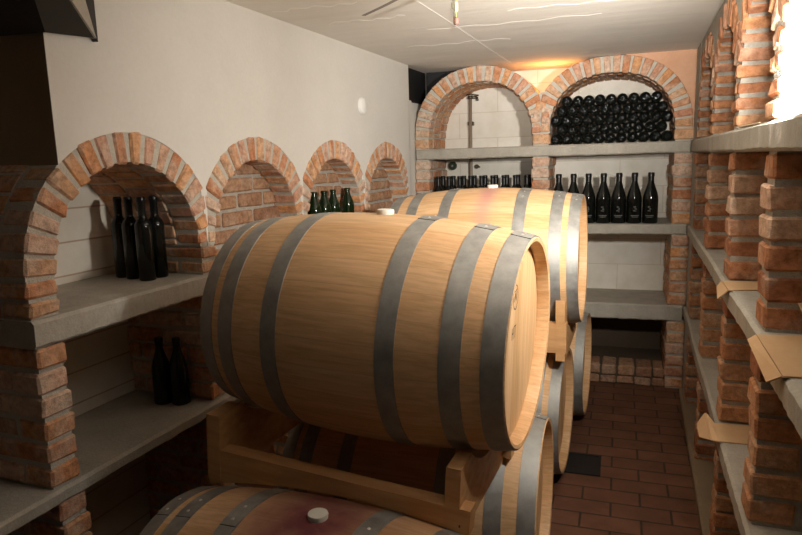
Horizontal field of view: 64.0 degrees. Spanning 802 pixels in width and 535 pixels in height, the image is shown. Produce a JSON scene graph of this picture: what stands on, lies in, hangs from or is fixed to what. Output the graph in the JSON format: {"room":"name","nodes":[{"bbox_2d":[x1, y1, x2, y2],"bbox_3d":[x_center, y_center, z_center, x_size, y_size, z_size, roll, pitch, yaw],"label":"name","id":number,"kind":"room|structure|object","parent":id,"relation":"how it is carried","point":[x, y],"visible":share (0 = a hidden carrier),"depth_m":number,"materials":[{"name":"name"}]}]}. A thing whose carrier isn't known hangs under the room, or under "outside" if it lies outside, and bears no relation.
{"room":"wine cellar","nodes":[
{"label":"wine cellar","id":0,"kind":"room"},
{"bbox_2d":[0,277,92,534],"bbox_3d":[-1.204,0.684,2.042,0.432,1.335,0.137,2,10,21],"label":"brick pillar","id":1,"kind":"structure","parent":0,"point":[38,447],"depth_m":1.91,"materials":[{"name":"brick"}]},
{"bbox_2d":[54,184,245,534],"bbox_3d":[-0.928,-0.046,3.436,0.120,2.298,3.116,2,10,21],"label":"wall","id":2,"kind":"structure","parent":0,"point":[98,364],"depth_m":2.58,"materials":[{"name":"paint"}]},
{"bbox_2d":[127,244,236,518],"bbox_3d":[-0.930,0.560,2.736,0.432,1.335,0.128,2,10,22],"label":"brick pillar","id":3,"kind":"structure","parent":0,"point":[177,466],"depth_m":2.68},
{"bbox_2d":[0,0,426,245],"bbox_3d":[-0.599,-0.128,3.810,0.617,2.318,3.762,2,10,21],"label":"wall","id":4,"kind":"structure","parent":0,"point":[197,78],"depth_m":2.45,"materials":[{"name":"paint"}]},
{"bbox_2d":[0,132,207,281],"bbox_3d":[-1.105,-0.243,2.212,0.429,0.431,0.807,2,10,21],"label":"brick arch","id":5,"kind":"object","parent":4,"relation":"attached to","point":[34,200],"visible":0.73,"depth_m":1.99,"materials":[{"name":"brick"}]},
{"bbox_2d":[0,273,208,349],"bbox_3d":[-0.671,-0.067,3.328,0.436,0.083,3.120,2,10,21],"label":"shelf","id":6,"kind":"object","parent":4,"relation":"attached to","point":[88,305],"visible":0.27,"depth_m":2.13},
{"bbox_2d":[111,196,125,277],"bbox_3d":[-1.093,-0.119,2.505,0.064,0.315,0.064,2,10,19],"label":"wine bottle","id":7,"kind":"object","parent":6,"relation":"on","point":[116,232],"visible":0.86,"depth_m":2.48,"materials":[{"name":"black glass"}]},
{"bbox_2d":[121,196,138,279],"bbox_3d":[-1.035,-0.114,2.465,0.064,0.315,0.064,2,10,19],"label":"wine bottle","id":8,"kind":"object","parent":6,"relation":"on","point":[127,225],"visible":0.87,"depth_m":2.44,"materials":[{"name":"black glass"}]},
{"bbox_2d":[134,197,156,280],"bbox_3d":[-0.967,-0.108,2.418,0.064,0.315,0.064,2,10,19],"label":"wine bottle","id":9,"kind":"object","parent":6,"relation":"on","point":[143,231],"visible":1,"depth_m":2.40,"materials":[{"name":"black glass"}]},
{"bbox_2d":[148,196,168,277],"bbox_3d":[-0.945,-0.119,2.481,0.064,0.315,0.064,2,10,19],"label":"wine bottle","id":10,"kind":"object","parent":6,"relation":"on","point":[157,223],"visible":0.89,"depth_m":2.46,"materials":[{"name":"black glass"}]},
{"bbox_2d":[307,192,321,214],"bbox_3d":[-0.458,-0.267,3.415,0.077,0.270,0.077,2,10,19],"label":"wine bottle","id":11,"kind":"object","parent":6,"relation":"on","point":[315,208],"visible":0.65,"depth_m":3.38,"materials":[{"name":"green glass"}]},
{"bbox_2d":[319,190,331,212],"bbox_3d":[-0.419,-0.287,3.529,0.077,0.270,0.077,-9,12,-38],"label":"wine bottle","id":12,"kind":"object","parent":6,"relation":"on","point":[324,203],"visible":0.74,"depth_m":3.49,"materials":[{"name":"green glass"}]},
{"bbox_2d":[329,189,340,211],"bbox_3d":[-0.381,-0.307,3.641,0.077,0.270,0.077,-3,10,-6],"label":"wine bottle","id":13,"kind":"object","parent":6,"relation":"on","point":[335,206],"visible":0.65,"depth_m":3.61,"materials":[{"name":"green glass"}]},
{"bbox_2d":[341,188,354,212],"bbox_3d":[-0.316,-0.340,3.830,0.077,0.270,0.077,3,11,27],"label":"wine bottle","id":14,"kind":"object","parent":6,"relation":"on","point":[347,205],"visible":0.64,"depth_m":3.80,"materials":[{"name":"green glass"}]},
{"bbox_2d":[0,389,238,534],"bbox_3d":[-0.862,0.523,2.890,0.438,0.050,4.257,2,10,21],"label":"shelf","id":15,"kind":"object","parent":4,"relation":"attached to","point":[109,436],"visible":0.26,"depth_m":2.26,"materials":[{"name":"concrete"}]},
{"bbox_2d":[151,336,171,404],"bbox_3d":[-0.967,0.413,2.587,0.073,0.272,0.073,2,10,19],"label":"wine bottle","id":16,"kind":"object","parent":15,"relation":"on","point":[160,362],"visible":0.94,"depth_m":2.56,"materials":[{"name":"black glass"}]},
{"bbox_2d":[169,337,190,405],"bbox_3d":[-0.892,0.413,2.574,0.073,0.272,0.073,-3,10,-10],"label":"wine bottle","id":17,"kind":"object","parent":15,"relation":"on","point":[178,368],"visible":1,"depth_m":2.55,"materials":[{"name":"black glass"}]},
{"bbox_2d":[205,137,302,244],"bbox_3d":[-0.822,-0.371,2.925,0.429,0.432,0.751,2,10,21],"label":"brick arch","id":18,"kind":"object","parent":4,"relation":"attached to","point":[273,165],"visible":0.38,"depth_m":2.89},
{"bbox_2d":[302,140,364,214],"bbox_3d":[-0.549,-0.493,3.614,0.429,0.430,0.750,2,10,21],"label":"brick arch","id":19,"kind":"object","parent":4,"relation":"attached to","point":[337,154],"visible":0.3,"depth_m":3.62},
{"bbox_2d":[358,97,366,114],"bbox_3d":[-0.224,-0.958,3.810,0.022,0.100,0.100,2,10,21],"label":"vent cap","id":20,"kind":"object","parent":4,"relation":"attached to","point":[362,104],"visible":1,"depth_m":3.79,"materials":[{"name":"white plastic"}]},
{"bbox_2d":[365,142,408,211],"bbox_3d":[-0.276,-0.617,4.303,0.430,0.431,0.751,2,10,21],"label":"brick arch","id":21,"kind":"object","parent":4,"relation":"attached to","point":[387,154],"visible":0.33,"depth_m":4.37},
{"bbox_2d":[244,402,289,455],"bbox_3d":[-0.657,0.437,3.425,0.431,1.335,0.123,2,10,22],"label":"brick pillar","id":22,"kind":"structure","parent":0,"point":[277,447],"depth_m":3.49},
{"bbox_2d":[214,162,392,257],"bbox_3d":[-0.497,-0.422,3.606,0.093,0.515,2.188,2,10,21],"label":"wall","id":23,"kind":"structure","parent":0,"point":[247,197],"depth_m":3.03,"materials":[{"name":"brick"}]},
{"bbox_2d":[415,138,446,194],"bbox_3d":[0.260,-0.123,5.191,0.131,1.803,0.510,2,10,19],"label":"brick pillar","id":24,"kind":"structure","parent":0,"point":[427,170],"depth_m":4.87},
{"bbox_2d":[235,381,700,534],"bbox_3d":[0.119,1.230,2.963,4.200,0.120,5.600,2,10,19],"label":"floor","id":25,"kind":"structure","parent":0,"point":[644,486],"depth_m":3.34,"materials":[{"name":"ceramic"}]},
{"bbox_2d":[139,486,462,534],"bbox_3d":[-0.223,1.007,1.760,0.960,0.735,0.720,3,10,24],"label":"wine barrel","id":26,"kind":"object","parent":25,"relation":"on","point":[205,510],"visible":1,"depth_m":1.74,"materials":[{"name":"brown wood"}]},
{"bbox_2d":[278,413,553,534],"bbox_3d":[0.088,0.864,2.566,0.960,0.735,0.720,2,10,19],"label":"wine barrel","id":27,"kind":"object","parent":25,"relation":"on","point":[518,500],"visible":0.24,"depth_m":2.27,"materials":[{"name":"brown wood"}]},
{"bbox_2d":[206,401,513,534],"bbox_3d":[-0.112,0.560,2.121,0.868,0.265,0.548,2,10,23],"label":"cradle","id":28,"kind":"object","parent":27,"relation":"on","point":[237,433],"visible":0.62,"depth_m":1.93,"materials":[{"name":"brown wood"}]},
{"bbox_2d":[200,208,549,450],"bbox_3d":[-0.057,0.178,2.089,0.984,0.739,0.720,2,10,23],"label":"wine barrel","id":29,"kind":"object","parent":28,"relation":"on","point":[415,330],"visible":1,"depth_m":1.80,"materials":[{"name":"brown wood"}]},
{"bbox_2d":[536,348,573,473],"bbox_3d":[0.401,0.712,3.461,0.960,0.720,0.720,2,10,21],"label":"wine barrel","id":30,"kind":"object","parent":25,"relation":"on","point":[556,399],"visible":0.2,"depth_m":3.16,"materials":[{"name":"brown wood"}]},
{"bbox_2d":[547,300,576,361],"bbox_3d":[0.461,0.236,3.405,0.870,0.290,0.618,1,10,20],"label":"cradle","id":31,"kind":"object","parent":30,"relation":"on","point":[561,332],"visible":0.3,"depth_m":2.99,"materials":[{"name":"brown wood"}]},
{"bbox_2d":[390,184,587,322],"bbox_3d":[0.455,-0.062,3.354,0.974,0.745,0.720,1,10,20],"label":"wine barrel","id":32,"kind":"object","parent":31,"relation":"on","point":[559,218],"visible":0.48,"depth_m":3.05,"materials":[{"name":"brown wood"}]},
{"bbox_2d":[570,312,591,415],"bbox_3d":[0.715,0.582,4.177,0.960,0.722,0.720,2,10,21],"label":"wine barrel","id":33,"kind":"object","parent":25,"relation":"on","point":[581,344],"visible":0.19,"depth_m":3.82,"materials":[{"name":"brown wood"}]},
{"bbox_2d":[564,452,600,476],"bbox_3d":[0.974,1.057,3.466,0.200,0.006,0.240,2,10,19],"label":"floor drain","id":34,"kind":"object","parent":25,"relation":"on","point":[577,463],"visible":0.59,"depth_m":3.46,"materials":[{"name":"black metal"}]},
{"bbox_2d":[225,0,723,74],"bbox_3d":[0.170,-1.215,2.914,4.200,0.122,4.850,2,10,19],"label":"ceiling","id":35,"kind":"structure","parent":0,"point":[422,35],"depth_m":3.27,"materials":[{"name":"paint"}]},
{"bbox_2d":[0,0,97,41],"bbox_3d":[-1.345,-0.791,1.812,1.092,0.268,0.511,1,10,15],"label":"ceiling box","id":36,"kind":"object","parent":35,"relation":"attached to","point":[66,17],"visible":1,"depth_m":1.81,"materials":[{"name":"concrete"}]},
{"bbox_2d":[408,68,454,103],"bbox_3d":[0.293,-1.318,4.698,0.453,0.276,0.475,2,10,19],"label":"panel","id":37,"kind":"object","parent":35,"relation":"attached to","point":[416,79],"visible":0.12,"depth_m":4.87,"materials":[{"name":"black"}]},
{"bbox_2d":[452,0,458,24],"bbox_3d":[0.205,-0.999,2.432,0.026,0.152,0.012,2,10,19],"label":"hanging cable","id":38,"kind":"object","parent":35,"relation":"hanging from","point":[455,9],"visible":1,"depth_m":2.43,"materials":[{"name":"beige plastic"}]},
{"bbox_2d":[531,133,555,190],"bbox_3d":[1.090,-0.100,4.911,0.134,1.803,0.512,2,10,19],"label":"brick pillar","id":39,"kind":"structure","parent":0,"point":[543,171],"depth_m":4.58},
{"bbox_2d":[445,68,691,366],"bbox_3d":[1.406,-0.399,5.085,2.600,2.318,0.120,2,10,19],"label":"wall","id":40,"kind":"structure","parent":0,"point":[500,118],"depth_m":5.01,"materials":[{"name":"paint"}]},
{"bbox_2d":[466,93,478,175],"bbox_3d":[0.594,-0.627,5.223,0.102,1.527,0.066,2,10,19],"label":"pipe","id":41,"kind":"object","parent":40,"relation":"attached to","point":[470,123],"visible":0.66,"depth_m":5.12,"materials":[{"name":"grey metal"}]},
{"bbox_2d":[466,93,478,100],"bbox_3d":[0.569,-1.348,5.089,0.102,0.060,0.039,2,10,19],"label":"tap","id":42,"kind":"object","parent":41,"relation":"on","point":[470,98],"depth_m":5.08,"materials":[{"name":"grey metal"}]},
{"bbox_2d":[415,65,540,138],"bbox_3d":[0.618,-1.245,4.870,0.935,0.496,0.507,2,10,19],"label":"brick arch","id":43,"kind":"object","parent":40,"relation":"attached to","point":[436,109],"visible":0.88,"depth_m":4.70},
{"bbox_2d":[532,92,555,134],"bbox_3d":[1.062,-1.126,4.739,0.130,0.285,0.504,2,10,19],"label":"trim","id":44,"kind":"structure","parent":40,"relation":"attached to","point":[539,104],"depth_m":4.51,"materials":[{"name":"brick"}]},
{"bbox_2d":[416,140,690,159],"bbox_3d":[1.092,-0.864,4.770,1.891,0.080,0.515,2,10,19],"label":"shelf","id":45,"kind":"object","parent":40,"relation":"attached to","point":[660,146],"visible":0.99,"depth_m":4.51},
{"bbox_2d":[561,134,572,144],"bbox_3d":[1.209,-0.924,4.646,0.072,0.072,0.302,2,10,19],"label":"bottle","id":46,"kind":"object","parent":45,"relation":"on","point":[566,139],"visible":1,"depth_m":4.52,"materials":[{"name":"black glass"}]},
{"bbox_2d":[556,125,567,135],"bbox_3d":[1.174,-0.990,4.649,0.072,0.072,0.302,2,10,19],"label":"bottle","id":47,"kind":"object","parent":46,"relation":"on","point":[561,130],"visible":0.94,"depth_m":4.52,"materials":[{"name":"black glass"}]},
{"bbox_2d":[561,115,572,126],"bbox_3d":[1.208,-1.054,4.640,0.072,0.072,0.302,2,10,19],"label":"bottle","id":48,"kind":"object","parent":47,"relation":"on","point":[566,120],"visible":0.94,"depth_m":4.51,"materials":[{"name":"black glass"}]},
{"bbox_2d":[556,106,568,117],"bbox_3d":[1.171,-1.117,4.629,0.072,0.072,0.302,2,10,19],"label":"bottle","id":49,"kind":"object","parent":48,"relation":"on","point":[561,111],"visible":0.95,"depth_m":4.50,"materials":[{"name":"black glass"}]},
{"bbox_2d":[562,96,573,107],"bbox_3d":[1.200,-1.179,4.601,0.072,0.072,0.302,2,10,19],"label":"bottle","id":50,"kind":"object","parent":49,"relation":"on","point":[567,101],"visible":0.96,"depth_m":4.47,"materials":[{"name":"black glass"}]},
{"bbox_2d":[583,133,593,143],"bbox_3d":[1.348,-0.921,4.607,0.072,0.072,0.302,2,10,19],"label":"bottle","id":51,"kind":"object","parent":45,"relation":"on","point":[588,138],"visible":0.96,"depth_m":4.48,"materials":[{"name":"black glass"}]},
{"bbox_2d":[578,124,588,134],"bbox_3d":[1.316,-0.987,4.613,0.072,0.072,0.302,2,10,19],"label":"bottle","id":52,"kind":"object","parent":51,"relation":"on","point":[582,129],"visible":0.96,"depth_m":4.48,"materials":[{"name":"black glass"}]},
{"bbox_2d":[583,114,593,125],"bbox_3d":[1.346,-1.050,4.595,0.072,0.072,0.302,2,10,19],"label":"bottle","id":53,"kind":"object","parent":52,"relation":"on","point":[588,119],"visible":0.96,"depth_m":4.47,"materials":[{"name":"black glass"}]},
{"bbox_2d":[578,105,589,116],"bbox_3d":[1.310,-1.113,4.585,0.072,0.072,0.302,2,10,19],"label":"bottle","id":54,"kind":"object","parent":53,"relation":"on","point":[583,110],"visible":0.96,"depth_m":4.46,"materials":[{"name":"black glass"}]},
{"bbox_2d":[584,95,594,107],"bbox_3d":[1.344,-1.178,4.571,0.072,0.072,0.302,2,10,19],"label":"bottle","id":55,"kind":"object","parent":54,"relation":"on","point":[589,101],"visible":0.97,"depth_m":4.44,"materials":[{"name":"black glass"}]},
{"bbox_2d":[605,132,615,142],"bbox_3d":[1.485,-0.916,4.552,0.072,0.072,0.302,2,10,19],"label":"bottle","id":56,"kind":"object","parent":45,"relation":"on","point":[610,137],"visible":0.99,"depth_m":4.42,"materials":[{"name":"black glass"}]},
{"bbox_2d":[599,123,610,134],"bbox_3d":[1.453,-0.984,4.568,0.072,0.072,0.302,2,10,19],"label":"bottle","id":57,"kind":"object","parent":56,"relation":"on","point":[605,128],"visible":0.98,"depth_m":4.44,"materials":[{"name":"black glass"}]},
{"bbox_2d":[605,113,615,124],"bbox_3d":[1.485,-1.047,4.546,0.072,0.072,0.302,2,10,19],"label":"bottle","id":58,"kind":"object","parent":57,"relation":"on","point":[610,118],"visible":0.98,"depth_m":4.42,"materials":[{"name":"black glass"}]},
{"bbox_2d":[600,104,610,115],"bbox_3d":[1.448,-1.111,4.542,0.072,0.072,0.302,2,10,19],"label":"bottle","id":59,"kind":"object","parent":58,"relation":"on","point":[605,109],"visible":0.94,"depth_m":4.41,"materials":[{"name":"black glass"}]},
{"bbox_2d":[594,94,605,106],"bbox_3d":[1.409,-1.175,4.535,0.072,0.072,0.302,2,10,19],"label":"bottle","id":60,"kind":"object","parent":59,"relation":"on","point":[600,99],"visible":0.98,"depth_m":4.41,"materials":[{"name":"black glass"}]},
{"bbox_2d":[616,132,626,142],"bbox_3d":[1.556,-0.916,4.538,0.072,0.072,0.302,2,10,19],"label":"bottle","id":61,"kind":"object","parent":45,"relation":"on","point":[621,137],"visible":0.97,"depth_m":4.41,"materials":[{"name":"black glass"}]},
{"bbox_2d":[611,123,621,133],"bbox_3d":[1.522,-0.982,4.543,0.072,0.072,0.302,2,10,19],"label":"bottle","id":62,"kind":"object","parent":61,"relation":"on","point":[616,128],"visible":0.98,"depth_m":4.41,"materials":[{"name":"black glass"}]},
{"bbox_2d":[616,113,626,124],"bbox_3d":[1.552,-1.044,4.520,0.072,0.072,0.302,2,10,19],"label":"bottle","id":63,"kind":"object","parent":62,"relation":"on","point":[621,118],"visible":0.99,"depth_m":4.39,"materials":[{"name":"black glass"}]},
{"bbox_2d":[611,103,621,115],"bbox_3d":[1.515,-1.107,4.513,0.072,0.072,0.302,2,10,19],"label":"bottle","id":64,"kind":"object","parent":63,"relation":"on","point":[616,108],"visible":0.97,"depth_m":4.38,"materials":[{"name":"black glass"}]},
{"bbox_2d":[606,94,616,105],"bbox_3d":[1.481,-1.174,4.520,0.072,0.072,0.302,2,10,19],"label":"bottle","id":65,"kind":"object","parent":64,"relation":"on","point":[611,99],"visible":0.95,"depth_m":4.39,"materials":[{"name":"black glass"}]},
{"bbox_2d":[627,132,637,141],"bbox_3d":[1.622,-0.913,4.505,0.072,0.072,0.302,2,10,19],"label":"bottle","id":66,"kind":"object","parent":45,"relation":"on","point":[632,136],"visible":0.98,"depth_m":4.38,"materials":[{"name":"black glass"}]},
{"bbox_2d":[622,122,632,133],"bbox_3d":[1.590,-0.980,4.519,0.072,0.072,0.302,2,10,19],"label":"bottle","id":67,"kind":"object","parent":66,"relation":"on","point":[627,127],"visible":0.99,"depth_m":4.39,"materials":[{"name":"black glass"}]},
{"bbox_2d":[627,112,637,123],"bbox_3d":[1.619,-1.041,4.491,0.072,0.072,0.302,2,10,19],"label":"bottle","id":68,"kind":"object","parent":67,"relation":"on","point":[632,117],"visible":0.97,"depth_m":4.36,"materials":[{"name":"black glass"}]},
{"bbox_2d":[622,103,633,114],"bbox_3d":[1.583,-1.105,4.484,0.072,0.072,0.302,2,10,19],"label":"bottle","id":69,"kind":"object","parent":68,"relation":"on","point":[627,108],"visible":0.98,"depth_m":4.36,"materials":[{"name":"black glass"}]},
{"bbox_2d":[617,93,627,105],"bbox_3d":[1.552,-1.173,4.502,0.072,0.072,0.302,2,10,19],"label":"bottle","id":70,"kind":"object","parent":69,"relation":"on","point":[622,98],"visible":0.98,"depth_m":4.37,"materials":[{"name":"black glass"}]},
{"bbox_2d":[638,131,648,141],"bbox_3d":[1.692,-0.911,4.487,0.072,0.072,0.302,2,10,19],"label":"bottle","id":71,"kind":"object","parent":45,"relation":"on","point":[643,136],"visible":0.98,"depth_m":4.36,"materials":[{"name":"black glass"}]},
{"bbox_2d":[633,122,643,132],"bbox_3d":[1.656,-0.976,4.485,0.072,0.072,0.302,2,10,19],"label":"bottle","id":72,"kind":"object","parent":71,"relation":"on","point":[638,127],"visible":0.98,"depth_m":4.36,"materials":[{"name":"black glass"}]},
{"bbox_2d":[638,112,649,123],"bbox_3d":[1.691,-1.041,4.476,0.072,0.072,0.302,2,10,19],"label":"bottle","id":73,"kind":"object","parent":72,"relation":"on","point":[643,117],"visible":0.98,"depth_m":4.35,"materials":[{"name":"black glass"}]},
{"bbox_2d":[633,102,644,113],"bbox_3d":[1.652,-1.104,4.464,0.072,0.072,0.302,2,10,19],"label":"bottle","id":74,"kind":"object","parent":73,"relation":"on","point":[639,107],"visible":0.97,"depth_m":4.34,"materials":[{"name":"black glass"}]},
{"bbox_2d":[628,92,638,104],"bbox_3d":[1.617,-1.169,4.467,0.072,0.072,0.302,2,10,19],"label":"bottle","id":75,"kind":"object","parent":74,"relation":"on","point":[633,98],"visible":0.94,"depth_m":4.34,"materials":[{"name":"black glass"}]},
{"bbox_2d":[639,92,650,104],"bbox_3d":[1.683,-1.166,4.439,0.072,0.072,0.302,2,10,19],"label":"bottle","id":76,"kind":"object","parent":74,"relation":"on","point":[645,97],"visible":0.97,"depth_m":4.31,"materials":[{"name":"black glass"}]},
{"bbox_2d":[649,131,660,141],"bbox_3d":[1.765,-0.911,4.472,0.072,0.072,0.302,2,10,19],"label":"bottle","id":77,"kind":"object","parent":45,"relation":"on","point":[654,136],"visible":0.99,"depth_m":4.34,"materials":[{"name":"black glass"}]},
{"bbox_2d":[644,121,655,132],"bbox_3d":[1.726,-0.974,4.463,0.072,0.072,0.302,2,10,19],"label":"bottle","id":78,"kind":"object","parent":77,"relation":"on","point":[650,126],"visible":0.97,"depth_m":4.33,"materials":[{"name":"black glass"}]},
{"bbox_2d":[649,111,661,122],"bbox_3d":[1.758,-1.038,4.448,0.072,0.072,0.302,2,10,19],"label":"bottle","id":79,"kind":"object","parent":78,"relation":"on","point":[655,116],"visible":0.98,"depth_m":4.32,"materials":[{"name":"black glass"}]},
{"bbox_2d":[644,102,656,113],"bbox_3d":[1.726,-1.103,4.451,0.072,0.072,0.302,2,10,19],"label":"bottle","id":80,"kind":"object","parent":79,"relation":"on","point":[650,107],"visible":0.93,"depth_m":4.32,"materials":[{"name":"black glass"}]},
{"bbox_2d":[660,130,672,140],"bbox_3d":[1.830,-0.907,4.437,0.072,0.072,0.302,2,10,19],"label":"bottle","id":81,"kind":"object","parent":45,"relation":"on","point":[667,135],"visible":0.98,"depth_m":4.31,"materials":[{"name":"black glass"}]},
{"bbox_2d":[655,121,666,131],"bbox_3d":[1.794,-0.972,4.441,0.072,0.072,0.302,2,10,19],"label":"bottle","id":82,"kind":"object","parent":81,"relation":"on","point":[661,126],"visible":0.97,"depth_m":4.31,"materials":[{"name":"black glass"}]},
{"bbox_2d":[660,110,672,122],"bbox_3d":[1.827,-1.037,4.425,0.072,0.072,0.302,2,10,19],"label":"bottle","id":83,"kind":"object","parent":82,"relation":"on","point":[667,115],"visible":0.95,"depth_m":4.30,"materials":[{"name":"black glass"}]},
{"bbox_2d":[655,101,667,112],"bbox_3d":[1.794,-1.102,4.430,0.072,0.072,0.302,2,10,19],"label":"bottle","id":84,"kind":"object","parent":83,"relation":"on","point":[662,106],"visible":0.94,"depth_m":4.30,"materials":[{"name":"black glass"}]},
{"bbox_2d":[650,91,662,103],"bbox_3d":[1.752,-1.164,4.415,0.072,0.072,0.302,2,10,19],"label":"bottle","id":85,"kind":"object","parent":84,"relation":"on","point":[656,96],"visible":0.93,"depth_m":4.29,"materials":[{"name":"black glass"}]},
{"bbox_2d":[540,54,692,132],"bbox_3d":[1.522,-1.220,4.565,0.987,0.496,0.509,2,10,19],"label":"brick arch","id":86,"kind":"object","parent":40,"relation":"attached to","point":[651,73],"visible":0.94,"depth_m":4.34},
{"bbox_2d":[590,345,663,386],"bbox_3d":[1.552,0.729,4.901,0.819,0.146,0.505,2,10,19],"label":"trim","id":87,"kind":"structure","parent":40,"relation":"attached to","point":[609,364],"depth_m":4.68,"materials":[{"name":"brick"}]},
{"bbox_2d":[584,288,681,320],"bbox_3d":[1.122,0.255,4.958,1.887,0.115,0.515,2,10,19],"label":"shelf","id":88,"kind":"object","parent":40,"relation":"attached to","point":[600,303],"visible":0.3,"depth_m":4.58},
{"bbox_2d":[588,217,685,234],"bbox_3d":[1.107,-0.320,4.862,1.889,0.073,0.513,2,10,19],"label":"shelf","id":89,"kind":"object","parent":40,"relation":"attached to","point":[663,226],"visible":0.29,"depth_m":4.43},
{"bbox_2d":[554,174,563,190],"bbox_3d":[1.141,-0.500,4.650,0.102,0.350,0.103,3,11,26],"label":"wine bottle","id":90,"kind":"object","parent":89,"relation":"on","point":[558,187],"visible":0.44,"depth_m":4.61,"materials":[{"name":"black glass"}]},
{"bbox_2d":[568,174,579,193],"bbox_3d":[1.240,-0.498,4.620,0.102,0.350,0.103,3,11,25],"label":"wine bottle","id":91,"kind":"object","parent":89,"relation":"on","point":[573,188],"visible":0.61,"depth_m":4.58,"materials":[{"name":"black glass"}]},
{"bbox_2d":[582,173,595,222],"bbox_3d":[1.338,-0.495,4.588,0.102,0.350,0.103,1,10,18],"label":"wine bottle","id":92,"kind":"object","parent":89,"relation":"on","point":[588,191],"visible":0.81,"depth_m":4.55,"materials":[{"name":"black glass"}]},
{"bbox_2d":[595,173,610,222],"bbox_3d":[1.434,-0.492,4.550,0.102,0.350,0.103,2,10,21],"label":"wine bottle","id":93,"kind":"object","parent":89,"relation":"on","point":[603,197],"visible":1,"depth_m":4.52,"materials":[{"name":"black glass"}]},
{"bbox_2d":[610,173,625,222],"bbox_3d":[1.532,-0.489,4.518,0.102,0.350,0.103,2,10,19],"label":"wine bottle","id":94,"kind":"object","parent":89,"relation":"on","point":[618,198],"visible":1,"depth_m":4.49,"materials":[{"name":"black glass"}]},
{"bbox_2d":[626,172,641,222],"bbox_3d":[1.629,-0.486,4.485,0.102,0.350,0.103,0,10,10],"label":"wine bottle","id":95,"kind":"object","parent":89,"relation":"on","point":[634,197],"visible":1,"depth_m":4.45,"materials":[{"name":"black glass"}]},
{"bbox_2d":[642,172,657,223],"bbox_3d":[1.728,-0.483,4.448,0.102,0.350,0.103,3,10,25],"label":"wine bottle","id":96,"kind":"object","parent":89,"relation":"on","point":[650,196],"visible":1,"depth_m":4.42,"materials":[{"name":"black glass"}]},
{"bbox_2d":[626,49,696,126],"bbox_3d":[1.831,-1.218,4.473,0.509,0.505,0.480,2,10,19],"label":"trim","id":97,"kind":"structure","parent":40,"relation":"attached to","point":[683,63],"depth_m":4.20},
{"bbox_2d":[660,127,693,388],"bbox_3d":[1.977,-0.075,4.612,0.143,1.803,0.512,2,10,19],"label":"brick pillar","id":98,"kind":"structure","parent":0,"point":[679,168],"depth_m":4.41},
{"bbox_2d":[684,119,711,402],"bbox_3d":[2.014,0.013,3.983,0.414,1.835,0.149,2,10,22],"label":"brick pillar","id":99,"kind":"structure","parent":0,"point":[701,159],"depth_m":3.99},
{"bbox_2d":[682,0,742,388],"bbox_3d":[1.514,0.012,2.613,0.396,2.318,3.591,2,10,20],"label":"wall","id":100,"kind":"structure","parent":0,"point":[714,28],"depth_m":4.06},
{"bbox_2d":[679,387,714,534],"bbox_3d":[1.474,1.156,2.643,0.422,0.055,3.702,2,10,20],"label":"trim","id":101,"kind":"structure","parent":100,"relation":"attached to","point":[702,471],"depth_m":3.23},
{"bbox_2d":[698,32,714,119],"bbox_3d":[1.840,-1.038,3.414,0.427,0.434,0.830,2,10,19],"label":"brick arch","id":102,"kind":"object","parent":100,"relation":"attached to","point":[706,95],"visible":0.19,"depth_m":3.69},
{"bbox_2d":[713,0,739,110],"bbox_3d":[1.550,-0.898,2.639,0.428,0.433,0.849,2,10,19],"label":"brick arch","id":103,"kind":"object","parent":100,"relation":"attached to","point":[726,61],"visible":0.24,"depth_m":2.94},
{"bbox_2d":[683,306,801,534],"bbox_3d":[1.477,0.622,2.595,0.415,0.078,3.792,2,10,20],"label":"shelf","id":104,"kind":"object","parent":100,"relation":"attached to","point":[732,456],"visible":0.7,"depth_m":2.27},
{"bbox_2d":[697,413,750,444],"bbox_3d":[1.264,0.629,2.434,0.245,0.050,0.260,2,10,19],"label":"cardboard piece","id":105,"kind":"object","parent":104,"relation":"on","point":[707,429],"visible":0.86,"depth_m":2.42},
{"bbox_2d":[687,224,801,438],"bbox_3d":[1.461,0.066,2.502,0.415,0.075,3.792,2,10,20],"label":"shelf","id":106,"kind":"object","parent":100,"relation":"attached to","point":[742,304],"visible":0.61,"depth_m":2.00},
{"bbox_2d":[716,281,757,298],"bbox_3d":[1.214,0.083,2.301,0.163,0.039,0.182,2,10,19],"label":"cardboard piece","id":107,"kind":"object","parent":106,"relation":"on","point":[723,287],"visible":0.82,"depth_m":2.29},
{"bbox_2d":[747,334,801,382],"bbox_3d":[0.993,0.217,1.504,0.306,0.026,0.368,2,10,19],"label":"cardboard piece","id":108,"kind":"object","parent":106,"relation":"on","point":[777,356],"visible":1,"depth_m":1.52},
{"bbox_2d":[691,113,801,152],"bbox_3d":[1.443,-0.483,2.411,0.421,0.089,3.792,2,10,20],"label":"shelf","id":109,"kind":"object","parent":100,"relation":"attached to","point":[782,134],"depth_m":1.79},
{"bbox_2d":[735,0,781,96],"bbox_3d":[1.275,-0.768,1.903,0.426,0.433,0.760,2,10,19],"label":"brick arch","id":110,"kind":"object","parent":100,"relation":"attached to","point":[757,46],"visible":0.64,"depth_m":2.22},
{"bbox_2d":[693,110,734,460],"bbox_3d":[1.728,0.149,3.220,0.413,1.835,0.155,2,10,21],"label":"brick pillar","id":111,"kind":"structure","parent":0,"point":[717,192],"depth_m":3.20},
{"bbox_2d":[708,95,772,534],"bbox_3d":[1.437,0.288,2.437,0.412,1.835,0.147,2,10,22],"label":"brick pillar","id":112,"kind":"structure","parent":0,"point":[744,209],"depth_m":2.40,"materials":[{"name":"brick"}]},
{"bbox_2d":[741,71,801,531],"bbox_3d":[1.178,0.412,1.746,0.411,1.835,0.142,2,10,21],"label":"brick pillar","id":113,"kind":"structure","parent":0,"point":[771,494],"depth_m":1.72,"materials":[{"name":"brick"}]},
{"bbox_2d":[775,0,801,73],"bbox_3d":[1.015,-0.644,1.210,0.427,0.433,0.761,2,10,19],"label":"brick arch","id":114,"kind":"object","parent":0,"point":[788,58],"visible":1,"depth_m":1.58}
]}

